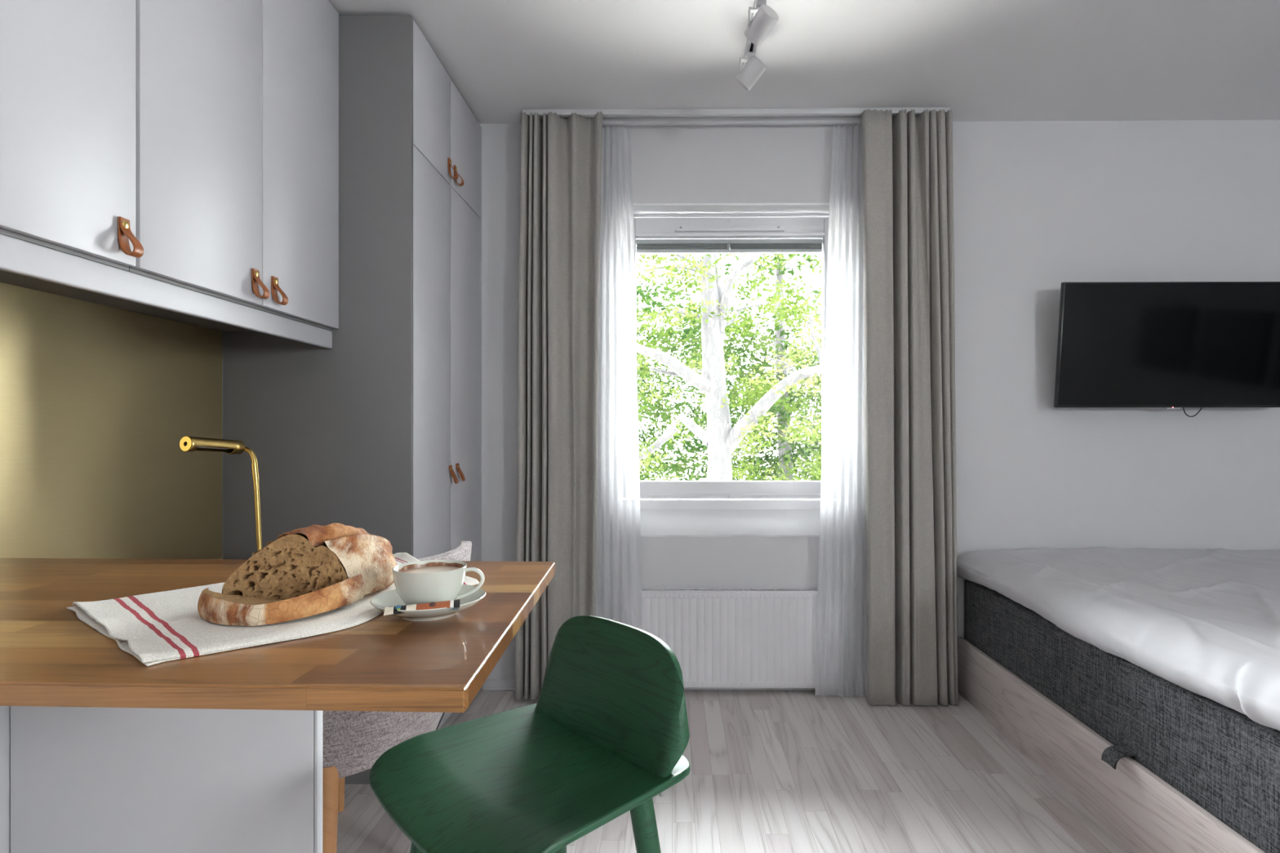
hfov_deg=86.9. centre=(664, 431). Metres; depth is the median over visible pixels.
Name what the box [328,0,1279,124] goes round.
ceiling
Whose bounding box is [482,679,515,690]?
baseboard
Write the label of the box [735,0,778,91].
track light
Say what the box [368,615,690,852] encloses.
bar stool
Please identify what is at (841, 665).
sheer curtain
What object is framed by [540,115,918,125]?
rail
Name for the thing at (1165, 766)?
bed
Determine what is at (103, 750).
bar table
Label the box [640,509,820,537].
window sill
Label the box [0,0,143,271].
upper cabinet
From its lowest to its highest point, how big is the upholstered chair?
0.836 m
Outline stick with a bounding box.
[383,599,459,615]
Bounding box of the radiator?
[641,588,817,688]
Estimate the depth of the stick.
0.83 m
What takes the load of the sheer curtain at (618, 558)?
hanging from the rail at (824, 120)
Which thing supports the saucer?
on the bar table
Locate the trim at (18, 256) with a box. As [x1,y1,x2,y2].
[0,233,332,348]
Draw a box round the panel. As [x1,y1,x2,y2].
[0,282,222,559]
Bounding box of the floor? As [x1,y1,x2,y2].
[336,688,1133,852]
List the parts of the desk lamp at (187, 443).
bulb, arm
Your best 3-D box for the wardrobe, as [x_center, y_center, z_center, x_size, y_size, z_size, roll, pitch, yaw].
[-1.103,-0.102,2.584,0.648,2.484,0.807,0,0,1]
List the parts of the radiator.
panel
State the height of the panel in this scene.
0.744 m
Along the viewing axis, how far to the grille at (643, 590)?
2.95 m
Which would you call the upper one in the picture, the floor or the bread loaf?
the bread loaf
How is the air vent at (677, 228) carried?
attached to the window
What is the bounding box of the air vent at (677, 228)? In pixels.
[675,226,784,231]
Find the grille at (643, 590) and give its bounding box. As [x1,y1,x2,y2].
[641,588,817,592]
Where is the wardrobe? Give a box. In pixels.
[222,14,481,784]
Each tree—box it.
[635,245,822,480]
[635,253,822,480]
[635,285,706,480]
[635,316,820,480]
[759,284,822,480]
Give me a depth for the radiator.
2.92 m
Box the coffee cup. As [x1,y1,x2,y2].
[391,560,484,604]
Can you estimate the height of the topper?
0.156 m
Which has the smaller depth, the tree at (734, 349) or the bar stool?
the bar stool
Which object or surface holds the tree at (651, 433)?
on the ground
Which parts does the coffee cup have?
handle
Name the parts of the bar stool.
leg, seat, leg, backrest, leg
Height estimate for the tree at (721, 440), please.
11.408 m
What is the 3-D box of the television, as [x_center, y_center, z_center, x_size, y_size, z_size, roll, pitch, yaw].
[2.144,-0.341,2.875,0.980,0.560,0.165,0,0,1]
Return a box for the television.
[1053,281,1279,417]
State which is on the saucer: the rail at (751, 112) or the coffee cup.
the coffee cup
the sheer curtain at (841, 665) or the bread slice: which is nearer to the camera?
the bread slice
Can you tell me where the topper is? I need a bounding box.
[956,546,1279,730]
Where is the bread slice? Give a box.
[197,573,365,626]
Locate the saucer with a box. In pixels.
[370,584,485,621]
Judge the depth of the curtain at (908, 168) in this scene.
2.80 m
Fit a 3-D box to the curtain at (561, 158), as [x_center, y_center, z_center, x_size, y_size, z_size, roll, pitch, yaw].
[-0.447,-0.106,2.858,0.372,2.462,0.088,0,0,1]
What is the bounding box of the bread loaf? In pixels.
[222,523,397,599]
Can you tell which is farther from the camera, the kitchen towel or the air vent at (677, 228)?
the air vent at (677, 228)
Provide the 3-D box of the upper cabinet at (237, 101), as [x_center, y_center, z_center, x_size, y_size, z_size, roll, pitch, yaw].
[-1.228,-0.836,1.771,0.415,1.025,0.816,0,0,1]
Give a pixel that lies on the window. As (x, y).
(700, 233)
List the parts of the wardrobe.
door, door, leather pull, leather pull, leather pull, leather pull, door, door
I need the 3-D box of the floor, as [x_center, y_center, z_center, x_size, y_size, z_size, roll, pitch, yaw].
[0.987,1.200,0.380,5.275,0.120,5.780,0,0,1]
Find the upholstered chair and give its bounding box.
[322,541,471,852]
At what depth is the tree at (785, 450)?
13.38 m
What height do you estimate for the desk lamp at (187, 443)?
0.410 m
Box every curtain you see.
[514,111,603,700]
[595,124,642,630]
[815,124,866,697]
[861,109,957,706]
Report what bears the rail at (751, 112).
attached to the ceiling
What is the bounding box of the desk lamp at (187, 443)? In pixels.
[179,435,262,551]
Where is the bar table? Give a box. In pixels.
[0,557,555,852]
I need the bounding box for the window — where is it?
[633,213,829,509]
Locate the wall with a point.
(1039, 206)
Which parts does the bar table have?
panel, panel, panel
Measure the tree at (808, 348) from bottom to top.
9.207 m
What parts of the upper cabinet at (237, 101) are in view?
door, leather pull, leather pull, door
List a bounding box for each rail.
[522,106,949,117]
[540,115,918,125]
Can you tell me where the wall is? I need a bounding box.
[480,120,1279,689]
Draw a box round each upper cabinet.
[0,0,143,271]
[0,0,338,331]
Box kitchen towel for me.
[66,552,479,666]
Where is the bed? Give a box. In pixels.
[957,579,1279,852]

